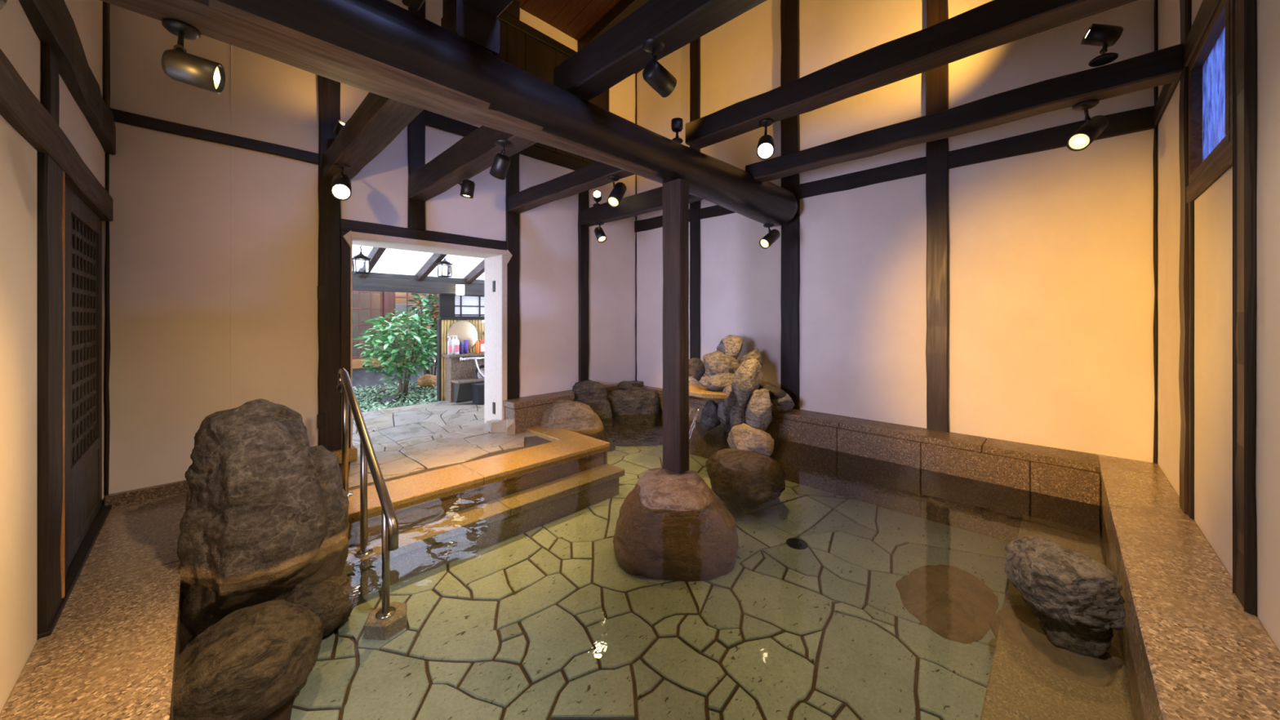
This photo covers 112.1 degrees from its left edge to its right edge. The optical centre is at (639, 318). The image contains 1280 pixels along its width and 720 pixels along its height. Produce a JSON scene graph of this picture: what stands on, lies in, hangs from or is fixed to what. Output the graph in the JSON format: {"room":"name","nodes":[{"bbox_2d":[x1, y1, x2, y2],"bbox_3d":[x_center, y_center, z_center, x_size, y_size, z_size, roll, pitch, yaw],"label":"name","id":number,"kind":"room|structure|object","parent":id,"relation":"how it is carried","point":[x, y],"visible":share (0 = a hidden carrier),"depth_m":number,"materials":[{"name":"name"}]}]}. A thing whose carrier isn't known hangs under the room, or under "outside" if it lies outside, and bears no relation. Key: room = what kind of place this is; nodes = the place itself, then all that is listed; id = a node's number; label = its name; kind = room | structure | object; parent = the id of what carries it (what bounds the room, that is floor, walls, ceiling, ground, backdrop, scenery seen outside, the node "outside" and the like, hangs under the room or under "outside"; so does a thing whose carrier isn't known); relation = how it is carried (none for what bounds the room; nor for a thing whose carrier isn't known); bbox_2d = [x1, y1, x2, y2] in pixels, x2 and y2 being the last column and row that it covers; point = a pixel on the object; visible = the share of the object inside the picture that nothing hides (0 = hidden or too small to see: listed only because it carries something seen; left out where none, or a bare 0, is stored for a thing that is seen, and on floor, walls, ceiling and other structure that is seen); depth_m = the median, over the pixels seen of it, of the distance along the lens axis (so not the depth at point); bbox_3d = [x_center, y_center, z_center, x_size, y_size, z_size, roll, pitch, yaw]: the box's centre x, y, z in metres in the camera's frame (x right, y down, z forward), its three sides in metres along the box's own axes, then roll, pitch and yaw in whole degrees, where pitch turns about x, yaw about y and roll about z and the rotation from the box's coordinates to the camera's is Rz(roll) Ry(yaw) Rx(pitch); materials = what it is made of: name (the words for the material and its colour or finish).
{"room":"spa","nodes":[
{"label":"spa","id":0,"kind":"room"},
{"bbox_2d":[0,0,115,712],"bbox_3d":[-1.686,-1.250,1.023,4.700,5.800,0.176,0,0,44],"label":"wall","id":1,"kind":"structure","parent":0,"point":[58,128],"depth_m":1.58,"materials":[{"name":"paint"}]},
{"bbox_2d":[0,0,7,9],"bbox_3d":[-1.062,-0.540,0.592,0.141,0.130,0.186,0,0,-18],"label":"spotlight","id":2,"kind":"object","parent":1,"relation":"attached to","point":[2,2],"visible":1,"depth_m":0.69,"materials":[{"name":"black metal"}]},
{"bbox_2d":[66,186,102,568],"bbox_3d":[-2.975,0.270,2.298,0.995,1.760,0.030,0,0,44],"label":"door","id":3,"kind":"structure","parent":1,"relation":"in","point":[84,316],"depth_m":2.31,"materials":[{"name":"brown wood"}]},
{"bbox_2d":[0,491,191,719],"bbox_3d":[-1.342,1.410,1.374,4.700,0.480,1.160,0,0,44],"label":"stone ledge","id":4,"kind":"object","parent":1,"relation":"attached to","point":[113,649],"depth_m":1.61,"materials":[{"name":"stone"}]},
{"bbox_2d":[84,0,635,506],"bbox_3d":[-1.709,-1.250,4.377,0.212,5.800,4.930,0,0,44],"label":"wall","id":5,"kind":"structure","parent":0,"point":[226,253],"depth_m":3.27,"materials":[{"name":"paint"}]},
{"bbox_2d":[322,92,423,180],"bbox_3d":[-1.740,-1.227,2.788,2.070,0.196,0.190,0,0,44],"label":"tie beam","id":6,"kind":"structure","parent":5,"relation":"attached to","point":[378,120],"depth_m":2.71,"materials":[{"name":"brown wood"}]},
{"bbox_2d":[333,120,346,136],"bbox_3d":[-2.313,-1.426,3.344,0.126,0.213,0.089,0,0,30],"label":"spotlight","id":7,"kind":"object","parent":6,"relation":"on","point":[340,124],"visible":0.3,"depth_m":3.31,"materials":[{"name":"black metal"}]},
{"bbox_2d":[330,163,351,200],"bbox_3d":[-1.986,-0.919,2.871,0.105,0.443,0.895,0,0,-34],"label":"spotlight","id":8,"kind":"object","parent":6,"relation":"attached to","point":[340,189],"visible":1,"depth_m":2.54,"materials":[{"name":"black metal"}]},
{"bbox_2d":[352,244,484,295],"bbox_3d":[-2.253,-0.789,5.343,1.903,0.883,4.335,0,0,44],"label":"roof","id":9,"kind":"structure","parent":5,"relation":"attached to","point":[391,270],"depth_m":5.57,"materials":[{"name":"grey wood"}]},
{"bbox_2d":[352,245,370,274],"bbox_3d":[-2.952,-0.643,4.558,0.163,0.336,0.163,0,0,44],"label":"hanging lantern","id":10,"kind":"object","parent":9,"relation":"hanging from","point":[361,256],"visible":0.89,"depth_m":4.54,"materials":[{"name":"black metal"}]},
{"bbox_2d":[436,257,453,277],"bbox_3d":[-2.434,-0.639,5.371,0.163,0.236,0.163,0,0,44],"label":"hanging lantern","id":11,"kind":"object","parent":9,"relation":"hanging from","point":[444,262],"visible":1,"depth_m":5.36,"materials":[{"name":"black metal"}]},
{"bbox_2d":[455,283,464,295],"bbox_3d":[-2.551,-0.411,6.080,0.179,0.157,0.120,0,0,44],"label":"wall lamp","id":12,"kind":"object","parent":9,"relation":"attached to","point":[460,287],"visible":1,"depth_m":6.01,"materials":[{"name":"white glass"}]},
{"bbox_2d":[342,231,511,447],"bbox_3d":[-2.050,0.217,4.226,0.412,1.905,1.523,0,0,44],"label":"trim","id":13,"kind":"structure","parent":5,"relation":"attached to","point":[495,260],"depth_m":4.58,"materials":[{"name":"white paint"}]},
{"bbox_2d":[408,125,537,200],"bbox_3d":[-1.300,-1.203,3.232,2.085,0.225,0.161,0,0,44],"label":"tie beam","id":14,"kind":"structure","parent":5,"relation":"attached to","point":[476,152],"depth_m":3.17,"materials":[{"name":"brown wood"}]},
{"bbox_2d":[458,179,475,198],"bbox_3d":[-1.412,-1.031,3.413,0.333,0.188,0.114,0,0,44],"label":"spotlight","id":15,"kind":"object","parent":14,"relation":"attached to","point":[468,186],"visible":1,"depth_m":3.29,"materials":[{"name":"black metal"}]},
{"bbox_2d":[488,138,511,179],"bbox_3d":[-0.879,-0.992,2.716,0.189,0.216,0.116,0,0,44],"label":"spotlight","id":16,"kind":"object","parent":14,"relation":"attached to","point":[501,162],"visible":1,"depth_m":2.69,"materials":[{"name":"black metal"}]},
{"bbox_2d":[507,160,635,213],"bbox_3d":[-0.624,-1.225,3.917,2.080,0.164,0.155,0,0,44],"label":"tie beam","id":17,"kind":"structure","parent":5,"relation":"attached to","point":[592,175],"depth_m":3.90,"materials":[{"name":"brown wood"}]},
{"bbox_2d":[606,175,626,208],"bbox_3d":[-0.201,-1.025,3.525,0.133,0.255,0.226,0,0,21],"label":"spotlight","id":18,"kind":"object","parent":17,"relation":"attached to","point":[618,192],"visible":1,"depth_m":3.47,"materials":[{"name":"black metal"}]},
{"bbox_2d":[502,380,643,434],"bbox_3d":[-0.671,1.232,5.218,0.269,0.735,2.035,0,0,44],"label":"stone ledge","id":19,"kind":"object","parent":5,"relation":"attached to","point":[527,411],"depth_m":4.57,"materials":[{"name":"brown stone"}]},
{"bbox_2d":[580,186,702,226],"bbox_3d":[0.040,-1.241,4.629,2.030,0.199,0.150,0,0,44],"label":"tie beam","id":20,"kind":"structure","parent":5,"relation":"attached to","point":[651,200],"depth_m":4.71,"materials":[{"name":"brown wood"}]},
{"bbox_2d":[592,190,601,206],"bbox_3d":[-0.497,-1.373,5.005,0.102,0.166,0.339,0,0,-6],"label":"spotlight","id":21,"kind":"object","parent":20,"relation":"attached to","point":[597,194],"visible":0.91,"depth_m":4.87,"materials":[{"name":"black metal"}]},
{"bbox_2d":[594,222,606,242],"bbox_3d":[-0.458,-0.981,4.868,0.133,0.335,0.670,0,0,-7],"label":"spotlight","id":22,"kind":"object","parent":20,"relation":"attached to","point":[599,233],"visible":1,"depth_m":4.59,"materials":[{"name":"black metal"}]},
{"bbox_2d":[338,400,551,490],"bbox_3d":[-1.789,1.314,5.121,2.969,0.272,4.400,0,0,44],"label":"floor","id":23,"kind":"structure","parent":0,"point":[406,441],"depth_m":4.22,"materials":[{"name":"stone"}]},
{"bbox_2d":[441,352,484,403],"bbox_3d":[-2.037,0.845,6.710,0.450,0.670,1.880,0,0,44],"label":"vanity counter","id":24,"kind":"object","parent":23,"relation":"on","point":[459,375],"depth_m":6.12,"materials":[{"name":"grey stone"}]},
{"bbox_2d":[447,336,452,355],"bbox_3d":[-2.694,0.380,6.105,0.064,0.259,0.064,0,0,-17],"label":"pump bottle","id":25,"kind":"object","parent":24,"relation":"on","point":[449,342],"visible":1,"depth_m":6.08,"materials":[{"name":"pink plastic"}]},
{"bbox_2d":[451,335,454,354],"bbox_3d":[-2.702,0.376,6.239,0.059,0.269,0.060,0,0,-10],"label":"pump bottle","id":26,"kind":"object","parent":24,"relation":"on","point":[453,337],"visible":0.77,"depth_m":6.21,"materials":[{"name":"white plastic"}]},
{"bbox_2d":[453,335,459,354],"bbox_3d":[-2.627,0.375,6.173,0.068,0.269,0.068,0,0,-17],"label":"pump bottle","id":27,"kind":"object","parent":24,"relation":"on","point":[456,343],"visible":0.99,"depth_m":6.15,"materials":[{"name":"white plastic"}]},
{"bbox_2d":[459,341,462,354],"bbox_3d":[-2.583,0.417,6.219,0.051,0.185,0.052,0,0,-10],"label":"pump bottle","id":28,"kind":"object","parent":24,"relation":"on","point":[460,344],"visible":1,"depth_m":6.20,"materials":[{"name":"blue plastic"}]},
{"bbox_2d":[441,352,484,358],"bbox_3d":[-2.108,0.530,6.780,0.250,0.040,1.880,0,0,44],"label":"shelf","id":29,"kind":"object","parent":24,"relation":"attached to","point":[468,354],"depth_m":6.20,"materials":[{"name":"brown stone"}]},
{"bbox_2d":[463,339,467,353],"bbox_3d":[-2.545,0.410,6.285,0.052,0.200,0.050,0,0,-5],"label":"tube","id":30,"kind":"object","parent":24,"relation":"on","point":[465,341],"visible":1,"depth_m":6.27,"materials":[{"name":"purple plastic"}]},
{"bbox_2d":[457,356,484,377],"bbox_3d":[-2.337,0.744,6.232,0.251,0.394,0.488,0,0,44],"label":"mixer tap","id":31,"kind":"object","parent":24,"relation":"attached to","point":[460,359],"visible":0.64,"depth_m":6.23,"materials":[{"name":"silver metal"}]},
{"bbox_2d":[475,337,479,353],"bbox_3d":[-2.412,0.398,6.392,0.057,0.225,0.058,0,0,-10],"label":"pump bottle","id":32,"kind":"object","parent":24,"relation":"on","point":[477,343],"visible":1,"depth_m":6.37,"materials":[{"name":"orange plastic"}]},
{"bbox_2d":[474,364,484,378],"bbox_3d":[-2.264,0.794,6.269,0.270,0.257,0.170,0,0,-19],"label":"basin","id":33,"kind":"object","parent":24,"relation":"in","point":[477,375],"visible":0.28,"depth_m":6.26,"materials":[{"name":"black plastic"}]},
{"bbox_2d":[478,339,484,352],"bbox_3d":[-2.363,0.415,6.441,0.042,0.190,0.084,0,0,44],"label":"box","id":34,"kind":"object","parent":24,"relation":"on","point":[481,342],"visible":0.65,"depth_m":6.42,"materials":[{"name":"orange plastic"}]},
{"bbox_2d":[470,382,484,404],"bbox_3d":[-2.218,1.042,6.019,0.216,0.275,0.216,0,0,44],"label":"waste bin","id":35,"kind":"object","parent":23,"relation":"on","point":[477,388],"visible":0.53,"depth_m":5.93,"materials":[{"name":"black plastic"}]},
{"bbox_2d":[485,418,515,435],"bbox_3d":[-1.454,1.106,4.505,0.425,0.148,0.174,0,0,23],"label":"stone block","id":36,"kind":"object","parent":23,"relation":"on","point":[493,425],"depth_m":4.47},
{"bbox_2d":[517,0,649,73],"bbox_3d":[-0.021,-3.708,2.719,4.940,0.847,4.930,0,0,44],"label":"ceiling","id":37,"kind":"structure","parent":0,"point":[584,21],"depth_m":4.87,"materials":[{"name":"brown wood"}]},
{"bbox_2d":[180,441,1009,719],"bbox_3d":[0.147,1.633,2.890,4.700,0.133,5.170,0,0,44],"label":"floor","id":38,"kind":"structure","parent":0,"point":[545,622],"depth_m":2.17,"materials":[{"name":"stone"}]},
{"bbox_2d":[173,599,324,719],"bbox_3d":[-1.614,1.411,1.770,0.519,0.374,0.521,0,0,44],"label":"boulder","id":39,"kind":"object","parent":38,"relation":"on","point":[247,664],"visible":0.94,"depth_m":1.67,"materials":[{"name":"stone"}]},
{"bbox_2d":[176,398,349,647],"bbox_3d":[-1.888,1.005,2.198,0.672,1.170,0.587,0,0,-40],"label":"boulder","id":40,"kind":"object","parent":38,"relation":"on","point":[266,515],"visible":0.92,"depth_m":2.03,"materials":[{"name":"stone"}]},
{"bbox_2d":[285,574,358,636],"bbox_3d":[-1.594,1.450,2.168,0.290,0.265,0.310,0,0,44],"label":"boulder","id":41,"kind":"object","parent":38,"relation":"on","point":[334,598],"visible":0.64,"depth_m":2.12,"materials":[{"name":"stone"}]},
{"bbox_2d":[364,601,407,639],"bbox_3d":[-1.282,1.532,2.184,0.170,0.075,0.200,0,0,44],"label":"footing stone","id":42,"kind":"object","parent":38,"relation":"on","point":[375,628],"visible":0.94,"depth_m":2.13,"materials":[{"name":"stone"}]},
{"bbox_2d":[336,368,398,619],"bbox_3d":[-1.606,0.911,2.495,1.173,1.168,0.090,0,0,44],"label":"handrail","id":43,"kind":"object","parent":42,"relation":"on","point":[367,455],"visible":0.98,"depth_m":2.45,"materials":[{"name":"metal"}]},
{"bbox_2d":[347,426,609,545],"bbox_3d":[-1.572,1.375,3.408,1.020,0.450,2.660,0,0,44],"label":"step","id":44,"kind":"structure","parent":38,"relation":"on","point":[419,498],"depth_m":3.21,"materials":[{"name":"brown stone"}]},
{"bbox_2d":[341,463,624,597],"bbox_3d":[-1.053,1.475,3.095,0.240,0.250,2.380,0,0,44],"label":"step","id":45,"kind":"structure","parent":38,"relation":"on","point":[424,546],"depth_m":2.95,"materials":[{"name":"stone"}]},
{"bbox_2d":[539,399,604,440],"bbox_3d":[-0.740,1.238,4.748,0.742,0.684,0.468,0,0,-8],"label":"rock","id":46,"kind":"object","parent":38,"relation":"on","point":[575,416],"visible":0.52,"depth_m":4.60,"materials":[{"name":"stone"}]},
{"bbox_2d":[572,379,615,451],"bbox_3d":[-0.553,1.157,5.178,0.519,0.845,0.270,0,0,-3],"label":"rock","id":47,"kind":"object","parent":38,"relation":"on","point":[593,393],"visible":0.46,"depth_m":5.10,"materials":[{"name":"stone"}]},
{"bbox_2d":[607,386,661,446],"bbox_3d":[-0.084,1.216,5.477,0.691,0.728,0.382,0,0,-5],"label":"rock","id":48,"kind":"object","parent":38,"relation":"on","point":[636,418],"visible":0.84,"depth_m":5.31,"materials":[{"name":"stone"}]},
{"bbox_2d":[617,381,633,389],"bbox_3d":[-0.186,0.856,5.487,0.222,0.120,0.208,0,0,44],"label":"rock","id":49,"kind":"object","parent":48,"relation":"on","point":[624,384],"visible":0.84,"depth_m":5.43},
{"bbox_2d":[613,468,738,582],"bbox_3d":[0.242,1.342,2.937,0.837,0.497,0.743,0,0,3],"label":"rock","id":50,"kind":"object","parent":38,"relation":"on","point":[673,526],"visible":0.98,"depth_m":2.65,"materials":[{"name":"stone"}]},
{"bbox_2d":[662,178,688,473],"bbox_3d":[0.261,0.052,3.136,0.171,2.085,0.114,0,0,44],"label":"pillar","id":51,"kind":"structure","parent":50,"relation":"on","point":[676,192],"depth_m":3.08,"materials":[{"name":"brown wood"}]},
{"bbox_2d":[100,0,797,226],"bbox_3d":[-0.172,-1.122,2.761,0.415,0.380,4.541,0,0,44],"label":"log beam","id":52,"kind":"structure","parent":51,"relation":"on","point":[384,48],"depth_m":1.88,"materials":[{"name":"brown wood"}]},
{"bbox_2d":[161,18,225,93],"bbox_3d":[-1.423,-0.835,1.369,0.385,0.300,0.144,0,0,44],"label":"spotlight","id":53,"kind":"object","parent":52,"relation":"hanging from","point":[180,65],"visible":1,"depth_m":1.26,"materials":[{"name":"black metal"}]},
{"bbox_2d":[440,0,499,56],"bbox_3d":[-0.816,-1.363,2.080,0.180,0.174,0.214,0,0,44],"label":"block","id":54,"kind":"object","parent":52,"relation":"on","point":[462,19],"visible":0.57,"depth_m":2.01,"materials":[{"name":"brown wood"}]},
{"bbox_2d":[553,0,766,101],"bbox_3d":[0.468,-1.400,1.710,2.590,0.202,0.166,0,0,44],"label":"cross beam","id":55,"kind":"structure","parent":52,"relation":"on","point":[617,54],"depth_m":2.10,"materials":[{"name":"brown wood"}]},
{"bbox_2d":[642,36,676,97],"bbox_3d":[0.091,-1.208,2.087,0.123,0.209,0.192,0,0,44],"label":"spotlight","id":56,"kind":"object","parent":55,"relation":"hanging from","point":[654,73],"visible":1,"depth_m":2.06,"materials":[{"name":"black metal"}]},
{"bbox_2d":[671,117,683,143],"bbox_3d":[0.273,-1.366,3.178,0.088,0.124,0.240,0,0,6],"label":"spotlight","id":57,"kind":"object","parent":52,"relation":"on","point":[677,123],"visible":0.92,"depth_m":3.08,"materials":[{"name":"black metal"}]},
{"bbox_2d":[759,224,780,248],"bbox_3d":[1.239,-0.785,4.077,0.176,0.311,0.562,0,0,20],"label":"spotlight","id":58,"kind":"object","parent":52,"relation":"hanging from","point":[773,235],"visible":1,"depth_m":3.88,"materials":[{"name":"black metal"}]},
{"bbox_2d":[786,537,807,549],"bbox_3d":[1.090,1.562,2.994,0.140,0.008,0.138,0,0,44],"label":"drain cover","id":59,"kind":"object","parent":38,"relation":"on","point":[795,543],"visible":1,"depth_m":2.99,"materials":[{"name":"black metal"}]},
{"bbox_2d":[895,564,1004,644],"bbox_3d":[1.746,1.580,2.421,0.759,0.102,0.469,0,0,-30],"label":"rock","id":60,"kind":"object","parent":38,"relation":"on","point":[953,603],"visible":0.91,"depth_m":2.36,"materials":[{"name":"stone"}]},
{"bbox_2d":[980,515,1134,719],"bbox_3d":[1.591,1.475,1.640,0.372,0.250,3.370,0,0,44],"label":"trim","id":61,"kind":"structure","parent":38,"relation":"on","point":[1020,687],"depth_m":1.59,"materials":[{"name":"stone"}]},
{"bbox_2d":[989,605,1124,687],"bbox_3d":[1.737,1.386,1.810,0.425,0.154,0.525,0,0,44],"label":"rock","id":62,"kind":"object","parent":61,"relation":"on","point":[1019,624],"visible":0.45,"depth_m":1.71,"materials":[{"name":"stone"}]},
{"bbox_2d":[1004,536,1126,657],"bbox_3d":[1.796,1.167,1.884,0.318,0.405,0.557,0,0,26],"label":"rock","id":63,"kind":"object","parent":61,"relation":"on","point":[1073,597],"visible":1,"depth_m":1.70,"materials":[{"name":"stone"}]},
{"bbox_2d":[634,0,1158,463],"bbox_3d":[1.641,-1.250,4.411,4.940,5.800,0.186,0,0,44],"label":"wall","id":64,"kind":"structure","parent":0,"point":[1000,282],"depth_m":3.55,"materials":[{"name":"paint"}]},
{"bbox_2d":[639,386,1101,542],"bbox_3d":[1.515,1.286,4.283,4.700,0.729,0.305,0,0,44],"label":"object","id":65,"kind":"structure","parent":64,"relation":"attached to","point":[976,484],"depth_m":3.35,"materials":[{"name":"brown stone"}]},
{"bbox_2d":[770,393,795,411],"bbox_3d":[1.400,0.819,4.234,0.250,0.178,0.300,0,0,44],"label":"rock","id":66,"kind":"object","parent":65,"relation":"on","point":[785,403],"visible":0.78,"depth_m":4.14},
{"bbox_2d":[758,381,786,399],"bbox_3d":[1.285,0.728,4.305,0.275,0.195,0.412,0,0,-4],"label":"rock","id":67,"kind":"object","parent":66,"relation":"on","point":[775,393],"visible":0.57,"depth_m":4.16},
{"bbox_2d":[1153,0,1279,652],"bbox_3d":[1.648,-1.250,0.996,0.144,5.800,4.810,0,0,44],"label":"wall","id":68,"kind":"structure","parent":0,"point":[1219,232],"depth_m":1.58,"materials":[{"name":"paint"}]},
{"bbox_2d":[401,0,425,10],"bbox_3d":[-0.145,-1.541,1.116,2.630,0.150,0.080,0,0,44],"label":"rafter","id":69,"kind":"object","parent":68,"relation":"attached to","point":[415,5],"visible":1,"depth_m":2.01,"materials":[{"name":"brown wood"}]},
{"bbox_2d":[442,0,513,18],"bbox_3d":[0.021,-1.544,1.263,2.600,0.200,0.179,0,0,44],"label":"cross beam","id":70,"kind":"structure","parent":68,"relation":"attached to","point":[494,8],"depth_m":2.00,"materials":[{"name":"brown wood"}]},
{"bbox_2d":[685,0,1137,149],"bbox_3d":[1.355,-1.492,2.622,2.600,0.173,0.181,0,0,44],"label":"cross beam","id":71,"kind":"structure","parent":68,"relation":"attached to","point":[993,24],"depth_m":2.42,"materials":[{"name":"brown wood"}]},
{"bbox_2d":[756,118,774,159],"bbox_3d":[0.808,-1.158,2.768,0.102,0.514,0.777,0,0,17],"label":"spotlight","id":72,"kind":"object","parent":71,"relation":"hanging from","point":[766,147],"visible":1,"depth_m":2.44,"materials":[{"name":"black metal"}]},
{"bbox_2d":[745,43,1182,182],"bbox_3d":[1.808,-1.260,2.947,2.370,0.148,0.152,0,0,44],"label":"cross beam","id":73,"kind":"structure","parent":68,"relation":"attached to","point":[1162,66],"depth_m":2.57,"materials":[{"name":"brown wood"}]},
{"bbox_2d":[1066,99,1109,151],"bbox_3d":[2.551,-1.064,2.440,0.334,0.262,0.116,0,0,-28],"label":"spotlight","id":74,"kind":"object","parent":73,"relation":"hanging from","point":[1091,130],"visible":1,"depth_m":2.39,"materials":[{"name":"black metal"}]},
{"bbox_2d":[1080,23,1123,66],"bbox_3d":[2.516,-1.507,2.339,0.167,0.358,0.445,0,0,44],"label":"spotlight","id":75,"kind":"object","parent":73,"relation":"attached to","point":[1104,36],"visible":1,"depth_m":2.41,"materials":[{"name":"black metal"}]},
{"bbox_2d":[1097,454,1279,719],"bbox_3d":[1.561,1.286,1.165,0.265,0.729,4.690,0,0,44],"label":"stone ledge","id":76,"kind":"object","parent":68,"relation":"attached to","point":[1191,650],"depth_m":1.37,"materials":[{"name":"stone"}]},
{"bbox_2d":[1188,0,1232,184],"bbox_3d":[3.055,-1.488,2.347,0.230,1.725,2.770,0,0,44],"label":"window","id":77,"kind":"structure","parent":68,"relation":"in","point":[1211,68],"depth_m":1.82,"materials":[{"name":"blue glass"}]},
{"label":"water","id":78,"kind":"object","parent":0,"visible":0},
{"bbox_2d":[688,407,700,435],"bbox_3d":[0.469,1.036,4.235,0.229,0.309,0.124,0,0,44],"label":"sheet","id":79,"kind":"object","parent":78,"relation":"on","point":[691,408],"visible":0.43,"depth_m":4.17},
{"bbox_2d":[699,400,720,431],"bbox_3d":[0.734,1.002,4.440,0.219,0.329,0.260,0,0,44],"label":"rock","id":80,"kind":"object","parent":78,"relation":"on","point":[709,419],"visible":0.94,"depth_m":4.36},
{"bbox_2d":[723,408,731,448],"bbox_3d":[0.977,1.022,4.528,0.212,0.849,0.848,0,0,5],"label":"rock","id":81,"kind":"object","parent":78,"relation":"in","point":[726,428],"visible":0.1,"depth_m":4.47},
{"bbox_2d":[688,384,726,399],"bbox_3d":[0.784,0.744,4.402,0.850,0.043,0.580,0,0,44],"label":"spout slab","id":82,"kind":"object","parent":81,"relation":"on","point":[696,390],"visible":0.31,"depth_m":4.23,"materials":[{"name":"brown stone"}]},
{"bbox_2d":[688,375,700,398],"bbox_3d":[0.596,0.760,4.840,0.347,0.292,0.308,0,0,44],"label":"rock","id":83,"kind":"object","parent":82,"relation":"on","point":[692,380],"visible":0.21,"depth_m":4.74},
{"bbox_2d":[688,357,705,380],"bbox_3d":[0.600,0.572,4.875,0.270,0.262,0.246,0,0,44],"label":"rock","id":84,"kind":"object","parent":82,"relation":"on","point":[696,366],"visible":0.54,"depth_m":4.79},
{"bbox_2d":[697,370,733,391],"bbox_3d":[0.824,0.629,4.412,0.393,0.225,0.390,0,0,44],"label":"rock","id":85,"kind":"object","parent":82,"relation":"on","point":[714,382],"visible":0.78,"depth_m":4.31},
{"bbox_2d":[702,350,740,375],"bbox_3d":[0.858,0.509,4.584,0.378,0.340,0.499,0,0,0],"label":"rock","id":86,"kind":"object","parent":85,"relation":"on","point":[716,362],"visible":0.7,"depth_m":4.37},
{"bbox_2d":[716,334,744,359],"bbox_3d":[0.983,0.310,4.602,0.271,0.282,0.364,0,0,-10],"label":"rock","id":87,"kind":"object","parent":86,"relation":"on","point":[731,345],"visible":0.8,"depth_m":4.46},
{"bbox_2d":[737,348,762,366],"bbox_3d":[1.154,0.474,4.543,0.290,0.328,0.270,0,0,44],"label":"rock","id":88,"kind":"object","parent":86,"relation":"on","point":[755,354],"visible":0.42,"depth_m":4.43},
{"bbox_2d":[721,385,736,408],"bbox_3d":[0.890,0.754,4.200,0.179,0.228,0.202,0,0,4],"label":"rock","id":89,"kind":"object","parent":82,"relation":"on","point":[730,400],"visible":0.61,"depth_m":4.13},
{"bbox_2d":[731,359,763,407],"bbox_3d":[1.023,0.626,4.156,0.276,0.483,0.339,0,0,44],"label":"rock","id":90,"kind":"object","parent":82,"relation":"on","point":[748,378],"visible":0.84,"depth_m":4.04,"materials":[{"name":"stone"}]},
{"bbox_2d":[717,400,730,425],"bbox_3d":[0.867,0.950,4.362,0.174,0.254,0.170,0,0,-14],"label":"rock","id":91,"kind":"object","parent":81,"relation":"on","point":[723,412],"visible":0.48,"depth_m":4.29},
{"bbox_2d":[705,448,786,506],"bbox_3d":[0.843,1.295,3.571,0.694,0.345,0.730,0,0,21],"label":"rock","id":92,"kind":"object","parent":78,"relation":"in","point":[739,477],"visible":0.99,"depth_m":3.34,"materials":[{"name":"stone"}]},
{"bbox_2d":[726,422,773,457],"bbox_3d":[1.002,1.148,3.898,0.358,0.376,0.514,0,0,-6],"label":"rock","id":93,"kind":"object","parent":78,"relation":"in","point":[744,437],"visible":0.63,"depth_m":3.75,"materials":[{"name":"stone"}]},
{"bbox_2d":[729,400,746,427],"bbox_3d":[0.941,0.956,4.115,0.171,0.367,0.152,0,0,44],"label":"rock","id":94,"kind":"object","parent":93,"relation":"on","point":[737,414],"visible":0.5,"depth_m":4.07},
{"bbox_2d":[745,388,772,431],"bbox_3d":[1.103,0.881,4.003,0.240,0.464,0.324,0,0,14],"label":"rock","id":95,"kind":"object","parent":93,"relation":"on","point":[758,415],"visible":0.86,"depth_m":3.91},
{"label":"outside","id":96,"kind":"structure","parent":0,"visible":0},
{"bbox_2d":[354,382,437,412],"bbox_3d":[-4.337,1.267,8.464,5.950,0.171,10.000,0,0,44],"label":"ground","id":97,"kind":"structure","parent":96,"point":[381,386],"depth_m":7.28,"materials":[{"name":"plant"}]},
{"bbox_2d":[380,397,395,406],"bbox_3d":[-3.755,1.244,6.435,0.156,0.120,0.201,0,0,44],"label":"rock","id":98,"kind":"object","parent":97,"relation":"on","point":[387,399],"visible":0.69,"depth_m":6.39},
{"bbox_2d":[353,382,443,412],"bbox_3d":[-3.833,1.215,6.766,2.355,0.190,2.626,0,0,44],"label":"ground cover","id":99,"kind":"structure","parent":97,"relation":"on","point":[427,392],"depth_m":6.70,"materials":[{"name":"green plant"}]},
{"bbox_2d":[352,308,436,399],"bbox_3d":[-3.782,0.552,6.835,1.134,1.449,1.285,0,0,44],"label":"leafy shrub","id":100,"kind":"object","parent":99,"relation":"on","point":[389,336],"visible":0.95,"depth_m":6.74,"materials":[{"name":"green plant"}]},
{"bbox_2d":[417,373,436,389],"bbox_3d":[-3.744,1.108,7.576,0.276,0.279,0.304,0,0,44],"label":"rock","id":101,"kind":"object","parent":99,"relation":"on","point":[430,380],"visible":0.88,"depth_m":7.49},
{"bbox_2d":[436,293,484,400],"bbox_3d":[-2.203,0.359,6.919,0.120,1.658,2.015,0,0,44],"label":"screen","id":102,"kind":"object","parent":99,"relation":"on","point":[453,308],"visible":0.12,"depth_m":6.29,"materials":[{"name":"brown wood"}]},
{"bbox_2d":[446,320,478,351],"bbox_3d":[-2.626,0.252,6.390,0.018,0.462,0.462,0,0,44],"label":"round mirror","id":103,"kind":"object","parent":102,"relation":"attached to","point":[464,330],"visible":0.74,"depth_m":6.39,"materials":[{"name":"mirror"}]},
{"bbox_2d":[407,386,419,395],"bbox_3d":[-3.876,1.234,7.325,0.212,0.166,0.261,0,0,44],"label":"rock","id":104,"kind":"object","parent":97,"relation":"on","point":[411,387],"visible":0.3,"depth_m":7.28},
{"bbox_2d":[352,248,484,388],"bbox_3d":[-4.722,-0.375,8.843,1.370,3.350,8.000,0,0,44],"label":"building","id":105,"kind":"structure","parent":97,"relation":"on","point":[366,305],"depth_m":8.54,"materials":[{"name":"wood"}]},
{"bbox_2d":[403,293,439,375],"bbox_3d":[-3.915,0.330,8.052,0.909,1.887,0.925,0,0,44],"label":"shrub","id":106,"kind":"object","parent":97,"relation":"on","point":[427,301],"visible":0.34,"depth_m":7.94,"materials":[{"name":"green plant"}]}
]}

